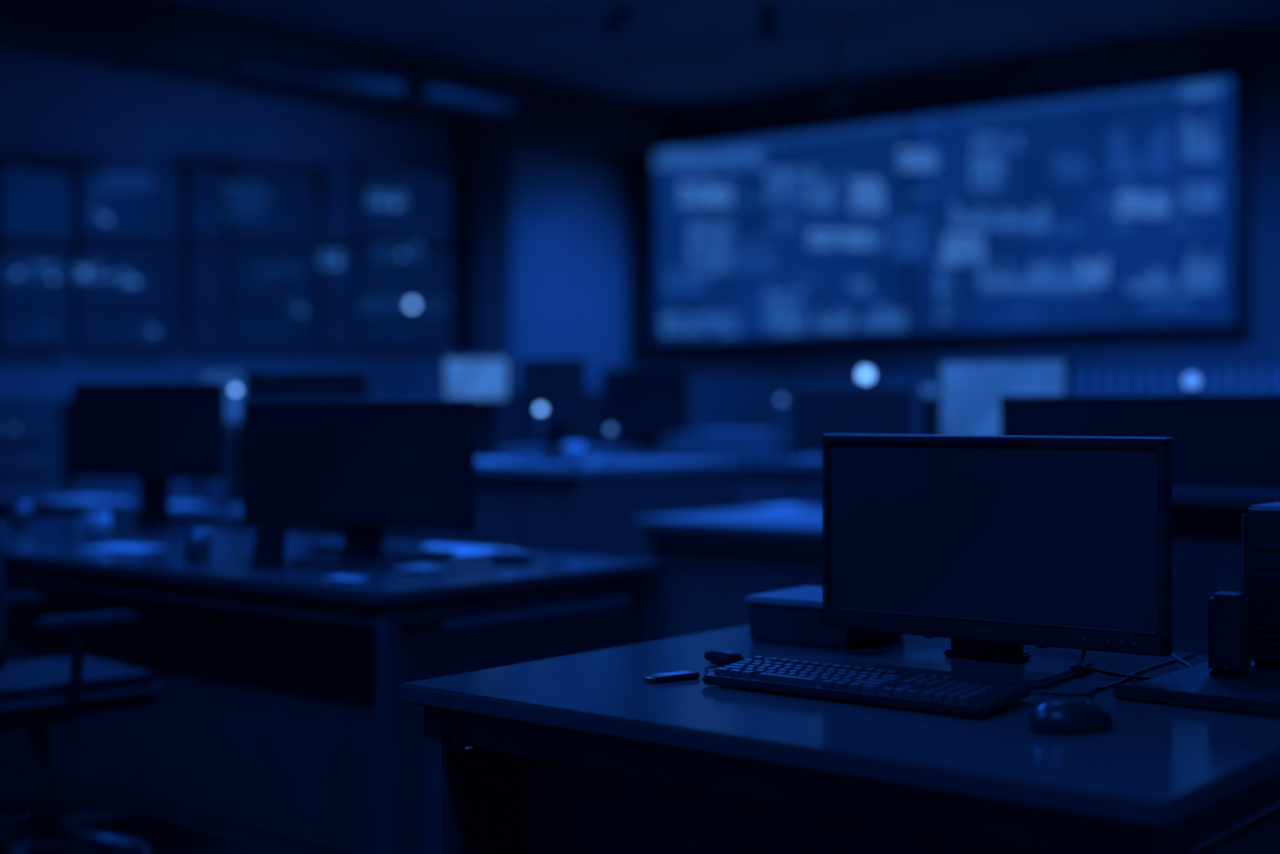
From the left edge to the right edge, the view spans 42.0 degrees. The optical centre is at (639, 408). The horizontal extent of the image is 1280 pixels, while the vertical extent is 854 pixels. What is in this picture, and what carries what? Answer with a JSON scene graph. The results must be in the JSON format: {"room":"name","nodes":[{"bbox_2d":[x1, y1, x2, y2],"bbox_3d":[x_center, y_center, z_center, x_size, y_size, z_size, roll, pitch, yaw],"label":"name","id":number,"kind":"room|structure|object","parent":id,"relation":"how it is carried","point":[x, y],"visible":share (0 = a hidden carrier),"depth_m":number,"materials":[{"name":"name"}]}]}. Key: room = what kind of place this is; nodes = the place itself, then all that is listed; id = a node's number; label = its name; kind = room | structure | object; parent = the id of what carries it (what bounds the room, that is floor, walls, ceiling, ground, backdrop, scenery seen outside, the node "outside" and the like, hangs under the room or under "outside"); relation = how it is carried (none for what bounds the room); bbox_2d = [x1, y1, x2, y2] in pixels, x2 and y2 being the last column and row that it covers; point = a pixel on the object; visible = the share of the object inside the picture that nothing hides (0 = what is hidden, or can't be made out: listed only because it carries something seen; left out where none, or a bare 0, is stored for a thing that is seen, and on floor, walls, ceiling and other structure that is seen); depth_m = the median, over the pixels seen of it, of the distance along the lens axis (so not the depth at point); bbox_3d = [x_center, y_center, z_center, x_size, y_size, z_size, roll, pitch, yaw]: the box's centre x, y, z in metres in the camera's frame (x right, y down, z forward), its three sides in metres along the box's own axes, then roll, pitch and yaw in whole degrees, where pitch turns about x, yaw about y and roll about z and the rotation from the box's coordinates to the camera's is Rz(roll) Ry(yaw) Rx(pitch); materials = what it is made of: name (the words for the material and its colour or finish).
{"room":"control room","nodes":[
{"label":"control room","id":0,"kind":"room"},
{"bbox_2d":[0,763,342,853],"bbox_3d":[-0.097,1.220,5.352,11.300,0.100,13.400,0,0,40],"label":"floor","id":1,"kind":"structure","parent":0,"point":[167,830],"depth_m":4.67,"materials":[{"name":"carpet"}]},
{"bbox_2d":[0,538,167,853],"bbox_3d":[-1.517,0.640,4.154,0.656,1.060,0.633,0,0,-42],"label":"office chair","id":2,"kind":"object","parent":1,"relation":"on","point":[37,694],"visible":1,"depth_m":4.10,"materials":[{"name":"fabric"}]},
{"bbox_2d":[59,398,193,496],"bbox_3d":[-3.105,0.560,9.693,0.620,1.220,0.800,0,0,40],"label":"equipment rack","id":3,"kind":"object","parent":1,"relation":"on","point":[179,486],"visible":0.02,"depth_m":9.27,"materials":[{"name":"metal"}]},
{"bbox_2d":[0,488,343,537],"bbox_3d":[-2.373,0.800,7.736,2.650,0.740,0.850,0,0,40],"label":"computer desk","id":4,"kind":"object","parent":1,"relation":"on","point":[212,515],"visible":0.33,"depth_m":7.32,"materials":[{"name":"laminate"}]},
{"bbox_2d":[38,496,135,504],"bbox_3d":[-2.545,0.423,7.647,0.424,0.012,0.254,0,0,40],"label":"paper stack","id":5,"kind":"object","parent":4,"relation":"on","point":[80,500],"visible":1,"depth_m":7.58,"materials":[{"name":"paper"}]},
{"bbox_2d":[170,503,210,508],"bbox_3d":[-2.009,0.423,7.202,0.219,0.012,0.228,0,0,35],"label":"paper stack","id":6,"kind":"object","parent":4,"relation":"on","point":[173,505],"visible":0.64,"depth_m":7.17,"materials":[{"name":"paper"}]},
{"bbox_2d":[224,387,242,510],"bbox_3d":[-1.704,0.170,7.016,0.098,0.518,0.098,0,0,40],"label":"desk lamp","id":7,"kind":"object","parent":4,"relation":"on","point":[235,390],"visible":0.92,"depth_m":7.01,"materials":[{"name":"metal"}]},
{"bbox_2d":[199,367,268,505],"bbox_3d":[-1.835,0.124,7.481,0.360,0.612,0.165,0,0,25],"label":"computer monitor","id":8,"kind":"object","parent":4,"relation":"on","point":[232,377],"visible":0.47,"depth_m":7.50,"materials":[{"name":"black plastic"}]},
{"bbox_2d":[244,369,369,399],"bbox_3d":[-1.457,0.134,7.215,0.640,0.592,0.200,0,0,25],"label":"computer monitor","id":9,"kind":"object","parent":4,"relation":"on","point":[338,384],"visible":0.37,"depth_m":7.21,"materials":[{"name":"black plastic"}]},
{"bbox_2d":[193,425,226,498],"bbox_3d":[-2.554,0.560,10.354,0.620,1.220,0.800,0,0,40],"label":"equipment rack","id":10,"kind":"object","parent":1,"relation":"on","point":[201,487],"visible":0.07,"depth_m":9.91,"materials":[{"name":"metal"}]},
{"bbox_2d":[0,516,667,853],"bbox_3d":[-1.414,0.800,5.239,3.020,0.740,1.040,0,0,40],"label":"computer desk","id":11,"kind":"object","parent":1,"relation":"on","point":[281,712],"visible":0.78,"depth_m":4.49,"materials":[{"name":"laminate"}]},
{"bbox_2d":[9,500,33,527],"bbox_3d":[-2.228,0.382,6.005,0.081,0.096,0.099,0,0,4],"label":"coffee mug","id":12,"kind":"object","parent":11,"relation":"on","point":[20,511],"visible":1,"depth_m":5.96,"materials":[{"name":"ceramic"}]},
{"bbox_2d":[78,510,111,541],"bbox_3d":[-1.763,0.382,5.391,0.099,0.096,0.081,0,0,-14],"label":"coffee mug","id":13,"kind":"object","parent":11,"relation":"on","point":[97,522],"visible":1,"depth_m":5.36,"materials":[{"name":"ceramic"}]},
{"bbox_2d":[79,543,166,552],"bbox_3d":[-1.574,0.426,5.072,0.213,0.006,0.176,0,0,20],"label":"paper stack","id":14,"kind":"object","parent":11,"relation":"on","point":[130,548],"visible":1,"depth_m":5.04,"materials":[{"name":"paper"}]},
{"bbox_2d":[72,381,224,532],"bbox_3d":[-1.746,0.169,5.868,0.660,0.522,0.200,0,0,25],"label":"computer monitor","id":15,"kind":"object","parent":11,"relation":"on","point":[155,432],"visible":0.98,"depth_m":5.87,"materials":[{"name":"black plastic"}]},
{"bbox_2d":[172,525,212,562],"bbox_3d":[-1.249,0.382,4.673,0.081,0.096,0.099,0,0,43],"label":"coffee mug","id":16,"kind":"object","parent":11,"relation":"on","point":[197,540],"visible":1,"depth_m":4.65,"materials":[{"name":"ceramic"}]},
{"bbox_2d":[250,515,288,569],"bbox_3d":[-0.979,0.358,4.456,0.100,0.138,0.075,0,0,25],"label":"photo frame","id":17,"kind":"object","parent":11,"relation":"on","point":[269,547],"visible":1,"depth_m":4.43,"materials":[{"name":"black plastic"}]},
{"bbox_2d":[323,575,372,582],"bbox_3d":[-0.726,0.425,4.143,0.097,0.008,0.083,0,0,30],"label":"paper stack","id":18,"kind":"object","parent":11,"relation":"on","point":[339,578],"visible":1,"depth_m":4.13,"materials":[{"name":"paper"}]},
{"bbox_2d":[242,398,475,568],"bbox_3d":[-0.792,0.203,4.591,0.750,0.454,0.200,0,0,25],"label":"computer monitor","id":19,"kind":"object","parent":11,"relation":"on","point":[365,467],"visible":1,"depth_m":4.58,"materials":[{"name":"black plastic"}]},
{"bbox_2d":[308,539,455,561],"bbox_3d":[-0.753,0.413,4.845,0.475,0.031,0.150,0,0,40],"label":"keyboard","id":20,"kind":"object","parent":11,"relation":"on","point":[418,553],"visible":0.52,"depth_m":4.74,"materials":[{"name":"black plastic"}]},
{"bbox_2d":[393,564,448,572],"bbox_3d":[-0.583,0.425,4.424,0.116,0.008,0.112,0,0,32],"label":"paper stack","id":21,"kind":"object","parent":11,"relation":"on","point":[420,568],"visible":1,"depth_m":4.39,"materials":[{"name":"paper"}]},
{"bbox_2d":[423,544,503,557],"bbox_3d":[-0.568,0.425,4.972,0.323,0.008,0.249,0,0,35],"label":"paper stack","id":22,"kind":"object","parent":11,"relation":"on","point":[460,550],"visible":0.45,"depth_m":4.96,"materials":[{"name":"paper"}]},
{"bbox_2d":[491,547,536,563],"bbox_3d":[-0.351,0.410,4.640,0.130,0.040,0.070,0,0,-20],"label":"computer mouse","id":23,"kind":"object","parent":11,"relation":"on","point":[505,555],"visible":1,"depth_m":4.61,"materials":[{"name":"plastic"}]},
{"bbox_2d":[495,403,501,449],"bbox_3d":[-1.453,0.560,11.675,0.620,1.220,0.800,0,0,40],"label":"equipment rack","id":24,"kind":"object","parent":1,"relation":"on","point":[498,406],"visible":0.05,"depth_m":11.76,"materials":[{"name":"metal"}]},
{"bbox_2d":[384,454,745,627],"bbox_3d":[-0.415,0.703,7.485,1.380,0.935,1.130,0,0,40],"label":"control console","id":25,"kind":"object","parent":1,"relation":"on","point":[591,508],"visible":0.29,"depth_m":6.89,"materials":[{"name":"laminate"}]},
{"bbox_2d":[443,354,513,459],"bbox_3d":[-0.752,-0.004,7.642,0.400,0.478,0.200,0,0,35],"label":"computer monitor","id":26,"kind":"object","parent":25,"relation":"on","point":[486,379],"visible":0.8,"depth_m":7.65,"materials":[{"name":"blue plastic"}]},
{"bbox_2d":[475,458,524,463],"bbox_3d":[-0.730,0.230,7.246,0.426,0.008,0.254,0,0,40],"label":"paper stack","id":27,"kind":"object","parent":25,"relation":"on","point":[477,460],"visible":0.43,"depth_m":7.12,"materials":[{"name":"paper"}]},
{"bbox_2d":[529,405,552,463],"bbox_3d":[-0.417,0.112,6.998,0.098,0.245,0.098,0,0,40],"label":"desk lamp","id":28,"kind":"object","parent":25,"relation":"on","point":[540,409],"visible":1,"depth_m":6.99,"materials":[{"name":"metal"}]},
{"bbox_2d":[512,357,588,462],"bbox_3d":[-0.397,0.006,7.412,0.340,0.458,0.200,0,0,35],"label":"computer monitor","id":29,"kind":"object","parent":25,"relation":"on","point":[558,385],"visible":0.93,"depth_m":7.42,"materials":[{"name":"black plastic"}]},
{"bbox_2d":[557,441,585,465],"bbox_3d":[-0.272,0.187,6.811,0.099,0.096,0.081,0,0,31],"label":"coffee mug","id":30,"kind":"object","parent":25,"relation":"on","point":[575,450],"visible":1,"depth_m":6.78,"materials":[{"name":"ceramic"}]},
{"bbox_2d":[599,425,622,463],"bbox_3d":[-0.125,0.154,7.068,0.098,0.159,0.098,0,0,40],"label":"desk lamp","id":31,"kind":"object","parent":25,"relation":"on","point":[610,429],"visible":1,"depth_m":7.06,"materials":[{"name":"metal"}]},
{"bbox_2d":[495,447,678,458],"bbox_3d":[-0.055,0.705,9.385,1.500,0.930,0.850,0,0,40],"label":"control console","id":32,"kind":"object","parent":1,"relation":"on","point":[589,451],"visible":0.02,"depth_m":9.03,"materials":[{"name":"laminate"}]},
{"bbox_2d":[601,366,690,453],"bbox_3d":[0.018,0.009,9.083,0.600,0.462,0.200,0,0,40],"label":"computer monitor","id":33,"kind":"object","parent":32,"relation":"on","point":[649,402],"visible":0.96,"depth_m":9.07,"materials":[{"name":"black plastic"}]},
{"bbox_2d":[633,508,822,640],"bbox_3d":[1.101,0.800,6.242,2.100,0.740,1.000,0,0,40],"label":"computer desk","id":34,"kind":"object","parent":1,"relation":"on","point":[714,560],"visible":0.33,"depth_m":6.37,"materials":[{"name":"laminate"}]},
{"bbox_2d":[749,505,816,511],"bbox_3d":[0.602,0.425,7.050,0.179,0.008,0.233,0,0,43],"label":"paper stack","id":35,"kind":"object","parent":34,"relation":"on","point":[784,508],"visible":1,"depth_m":7.00,"materials":[{"name":"paper"}]},
{"bbox_2d":[937,355,1070,434],"bbox_3d":[1.360,0.119,6.273,0.540,0.622,0.200,0,0,40],"label":"computer monitor","id":36,"kind":"object","parent":34,"relation":"on","point":[970,390],"visible":0.44,"depth_m":6.31,"materials":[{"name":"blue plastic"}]},
{"bbox_2d":[1183,373,1200,394],"bbox_3d":[1.933,0.153,5.835,0.098,0.552,0.098,0,0,40],"label":"desk lamp","id":37,"kind":"object","parent":34,"relation":"on","point":[1191,381],"visible":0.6,"depth_m":5.82,"materials":[{"name":"metal"}]},
{"bbox_2d":[1187,388,1195,392],"bbox_3d":[1.933,-0.066,5.835,0.028,0.020,0.028,0,0,40],"label":"socket","id":38,"kind":"object","parent":37,"relation":"attached to","point":[1190,390],"depth_m":5.82,"materials":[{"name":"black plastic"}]},
{"bbox_2d":[674,432,822,509],"bbox_3d":[1.492,0.645,7.673,2.730,1.050,0.900,0,0,40],"label":"control console","id":39,"kind":"object","parent":1,"relation":"on","point":[770,476],"visible":0.17,"depth_m":7.89,"materials":[{"name":"laminate"}]},
{"bbox_2d":[778,396,785,433],"bbox_3d":[0.703,0.091,8.265,0.098,0.295,0.098,0,0,40],"label":"desk lamp","id":40,"kind":"object","parent":39,"relation":"on","point":[781,400],"visible":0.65,"depth_m":8.26,"materials":[{"name":"metal"}]},
{"bbox_2d":[791,457,822,459],"bbox_3d":[0.868,0.235,7.681,0.375,0.008,0.097,0,0,43],"label":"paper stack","id":41,"kind":"object","parent":39,"relation":"on","point":[794,458],"visible":0.38,"depth_m":7.74,"materials":[{"name":"paper"}]},
{"bbox_2d":[794,386,911,457],"bbox_3d":[0.981,0.071,7.786,0.620,0.338,0.180,0,0,40],"label":"computer monitor","id":42,"kind":"object","parent":39,"relation":"on","point":[819,411],"visible":0.69,"depth_m":7.80,"materials":[{"name":"black plastic"}]},
{"bbox_2d":[859,368,871,387],"bbox_3d":[1.117,0.022,8.246,0.098,0.434,0.098,0,0,40],"label":"desk lamp","id":43,"kind":"object","parent":39,"relation":"on","point":[865,375],"visible":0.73,"depth_m":8.23,"materials":[{"name":"metal"}]},
{"bbox_2d":[920,394,937,434],"bbox_3d":[1.519,0.089,7.729,0.500,0.302,0.200,0,0,40],"label":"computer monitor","id":44,"kind":"object","parent":39,"relation":"on","point":[928,403],"visible":0.25,"depth_m":7.86,"materials":[{"name":"black plastic"}]},
{"bbox_2d":[920,383,937,395],"bbox_3d":[1.567,0.059,8.004,0.500,0.362,0.165,0,0,40],"label":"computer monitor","id":45,"kind":"object","parent":39,"relation":"on","point":[925,388],"visible":0.15,"depth_m":8.13,"materials":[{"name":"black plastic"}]},
{"bbox_2d":[400,624,1279,853],"bbox_3d":[0.453,0.800,2.636,1.235,0.740,1.110,0,0,40],"label":"computer desk","id":46,"kind":"object","parent":1,"relation":"on","point":[579,753],"visible":0.67,"depth_m":2.31,"materials":[{"name":"laminate"}]},
{"bbox_2d":[643,670,700,682],"bbox_3d":[0.049,0.425,2.636,0.096,0.010,0.034,0,0,-36],"label":"stick","id":47,"kind":"object","parent":46,"relation":"on","point":[681,674],"visible":1,"depth_m":2.62,"materials":[{"name":"black plastic"}]},
{"bbox_2d":[704,668,714,674],"bbox_3d":[0.154,0.423,2.695,0.128,0.013,0.011,0,0,-42],"label":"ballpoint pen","id":48,"kind":"object","parent":46,"relation":"on","point":[710,669],"visible":0.1,"depth_m":2.65,"materials":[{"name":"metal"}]},
{"bbox_2d":[703,648,743,666],"bbox_3d":[0.139,0.416,2.783,0.034,0.023,0.080,0,0,-32],"label":"usb dongle","id":49,"kind":"object","parent":46,"relation":"on","point":[722,657],"visible":0.94,"depth_m":2.76,"materials":[{"name":"black plastic"}]},
{"bbox_2d":[744,585,903,649],"bbox_3d":[0.349,0.389,3.106,0.226,0.083,0.226,0,0,37],"label":"storage box","id":50,"kind":"object","parent":46,"relation":"on","point":[791,615],"visible":0.6,"depth_m":3.03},
{"bbox_2d":[702,655,1032,717],"bbox_3d":[0.333,0.413,2.501,0.475,0.031,0.170,0,0,38],"label":"keyboard","id":51,"kind":"object","parent":46,"relation":"on","point":[925,692],"visible":1,"depth_m":2.45,"materials":[{"name":"black plastic"}]},
{"bbox_2d":[822,433,1173,688],"bbox_3d":[0.562,0.237,2.720,0.600,0.385,0.230,0,0,36],"label":"computer monitor","id":52,"kind":"object","parent":46,"relation":"on","point":[994,545],"depth_m":2.70,"materials":[{"name":"black plastic"}]},
{"bbox_2d":[1029,689,1111,735],"bbox_3d":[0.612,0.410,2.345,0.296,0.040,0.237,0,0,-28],"label":"computer mouse","id":53,"kind":"object","parent":46,"relation":"on","point":[1055,717],"depth_m":2.20,"materials":[{"name":"black plastic"}]},
{"bbox_2d":[1040,649,1195,696],"bbox_3d":[0.807,0.400,2.679,0.157,0.061,0.534,0,0,40],"label":"cable","id":54,"kind":"object","parent":46,"relation":"on","point":[1133,675],"visible":0.8,"depth_m":2.64,"materials":[{"name":"rubber"}]},
{"bbox_2d":[1112,660,1279,717],"bbox_3d":[0.938,0.418,2.531,0.281,0.020,0.420,0,0,40],"label":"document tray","id":55,"kind":"object","parent":46,"relation":"on","point":[1257,692],"visible":0.86,"depth_m":2.45,"materials":[{"name":"black plastic"}]},
{"bbox_2d":[1208,590,1250,677],"bbox_3d":[0.924,0.353,2.612,0.056,0.126,0.074,0,0,28],"label":"speaker","id":56,"kind":"object","parent":55,"relation":"on","point":[1229,612],"visible":1,"depth_m":2.58},
{"bbox_2d":[1210,597,1240,669],"bbox_3d":[0.909,0.350,2.582,0.044,0.108,0.004,0,0,28],"label":"grille","id":57,"kind":"object","parent":56,"relation":"attached to","point":[1225,613],"depth_m":2.58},
{"bbox_2d":[1241,501,1279,666],"bbox_3d":[1.075,0.286,2.696,0.150,0.259,0.162,0,0,40],"label":"computer tower","id":58,"kind":"object","parent":55,"relation":"on","point":[1261,527],"depth_m":2.66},
{"bbox_2d":[1172,485,1279,853],"bbox_3d":[1.674,0.685,4.352,2.050,0.970,1.090,0,0,40],"label":"desk","id":59,"kind":"object","parent":1,"relation":"on","point":[1207,521],"visible":0.07,"depth_m":4.04,"materials":[{"name":"laminate"}]},
{"bbox_2d":[1000,393,1279,488],"bbox_3d":[1.395,0.196,4.643,0.860,0.468,0.200,0,0,40],"label":"computer monitor","id":60,"kind":"object","parent":59,"relation":"on","point":[1231,440],"visible":0.3,"depth_m":4.55,"materials":[{"name":"black plastic"}]},
{"bbox_2d":[1172,485,1279,507],"bbox_3d":[1.421,0.215,4.049,2.050,0.030,0.300,0,0,40],"label":"countertop","id":61,"kind":"structure","parent":59,"relation":"on","point":[1196,495],"depth_m":3.93,"materials":[{"name":"laminate"}]},
{"bbox_2d":[0,47,624,398],"bbox_3d":[-4.428,-0.630,8.863,0.150,3.600,13.250,0,0,40],"label":"wall","id":62,"kind":"structure","parent":0,"point":[56,113],"depth_m":10.58,"materials":[{"name":"paint"}]},
{"bbox_2d":[0,160,452,350],"bbox_3d":[-2.539,-1.032,10.895,0.140,1.376,3.573,0,0,40],"label":"display","id":63,"kind":"object","parent":62,"relation":"attached to","point":[361,294],"visible":1,"depth_m":10.71,"materials":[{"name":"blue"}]},
{"bbox_2d":[453,124,512,449],"bbox_3d":[-1.163,-0.627,12.462,0.240,3.595,0.460,0,0,40],"label":"pilaster","id":64,"kind":"object","parent":62,"relation":"attached to","point":[483,156],"visible":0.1,"depth_m":12.35,"materials":[{"name":"paint"}]},
{"bbox_2d":[512,392,624,448],"bbox_3d":[-0.618,0.470,13.271,0.040,1.180,1.500,0,0,40],"label":"wainscot","id":65,"kind":"structure","parent":62,"relation":"attached to","point":[524,436],"depth_m":13.44,"materials":[{"name":"blue"}]},
{"bbox_2d":[512,152,626,392],"bbox_3d":[-0.607,-1.050,13.261,0.060,1.840,1.500,0,0,40],"label":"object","id":66,"kind":"structure","parent":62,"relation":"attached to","point":[515,153],"depth_m":13.28,"materials":[{"name":"blue"}]},
{"bbox_2d":[172,0,1279,110],"bbox_3d":[-0.097,-2.480,5.352,11.300,0.100,13.400,0,0,40],"label":"ceiling","id":67,"kind":"structure","parent":0,"point":[684,24],"depth_m":10.81,"materials":[{"name":"tile"}]},
{"bbox_2d":[229,0,404,95],"bbox_3d":[-1.755,-2.114,9.142,0.160,0.632,1.100,0,0,40],"label":"pendant light","id":68,"kind":"object","parent":67,"relation":"hanging from","point":[248,61],"visible":1,"depth_m":9.05,"materials":[{"name":"black"}]},
{"bbox_2d":[231,61,401,95],"bbox_3d":[-1.755,-1.803,9.142,0.140,0.010,1.070,0,0,40],"label":"diffuser","id":69,"kind":"object","parent":68,"relation":"attached to","point":[279,68],"depth_m":9.09,"materials":[{"name":"black"}]},
{"bbox_2d":[0,0,667,157],"bbox_3d":[-4.139,-2.250,8.655,0.540,0.340,13.000,0,0,40],"label":"ceiling bulkhead","id":70,"kind":"object","parent":67,"relation":"attached to","point":[171,33],"depth_m":10.83,"materials":[{"name":"black paint"}]},
{"bbox_2d":[410,0,517,114],"bbox_3d":[-1.057,-2.129,10.057,0.160,0.602,0.750,0,0,40],"label":"pendant light","id":71,"kind":"object","parent":67,"relation":"hanging from","point":[430,93],"visible":1,"depth_m":9.96,"materials":[{"name":"black"}]},
{"bbox_2d":[413,94,514,114],"bbox_3d":[-1.057,-1.833,10.057,0.140,0.010,0.720,0,0,40],"label":"diffuser","id":72,"kind":"object","parent":71,"relation":"attached to","point":[464,101],"depth_m":10.03,"materials":[{"name":"black"}]},
{"bbox_2d":[601,0,635,39],"bbox_3d":[-0.120,-2.238,9.208,0.194,0.383,0.127,0,0,40],"label":"track spotlight","id":73,"kind":"object","parent":67,"relation":"attached to","point":[615,24],"visible":1,"depth_m":9.18,"materials":[{"name":"metal"}]},
{"bbox_2d":[757,0,780,41],"bbox_3d":[0.720,-2.239,9.301,0.119,0.382,0.174,0,0,-1],"label":"track spotlight","id":74,"kind":"object","parent":67,"relation":"hanging from","point":[769,30],"visible":1,"depth_m":9.27,"materials":[{"name":"metal"}]},
{"bbox_3d":[-2.566,-2.114,9.153,0.160,0.632,0.600,0,0,40],"label":"pendant light","id":75,"kind":"object","parent":67,"relation":"hanging from","visible":0},
{"bbox_2d":[120,69,224,89],"bbox_3d":[-2.566,-1.803,9.153,0.140,0.010,0.570,0,0,40],"label":"diffuser","id":76,"kind":"object","parent":75,"relation":"attached to","point":[175,77],"depth_m":9.14,"materials":[{"name":"black"}]},
{"bbox_2d":[624,20,1279,448],"bbox_3d":[4.144,-0.630,10.442,11.300,3.600,0.150,0,0,40],"label":"wall","id":77,"kind":"structure","parent":0,"point":[1257,46],"depth_m":11.53,"materials":[{"name":"black paint"}]},
{"bbox_2d":[649,62,1250,351],"bbox_3d":[1.967,-1.321,12.078,4.869,1.717,0.098,0,0,40],"label":"wall screen","id":78,"kind":"object","parent":77,"relation":"attached to","point":[1117,208],"visible":1,"depth_m":11.72,"materials":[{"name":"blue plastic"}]},
{"bbox_2d":[659,356,1279,448],"bbox_3d":[2.758,0.350,11.434,7.000,1.340,0.070,0,0,40],"label":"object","id":79,"kind":"structure","parent":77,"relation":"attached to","point":[722,398],"depth_m":12.17,"materials":[{"name":"paint"}]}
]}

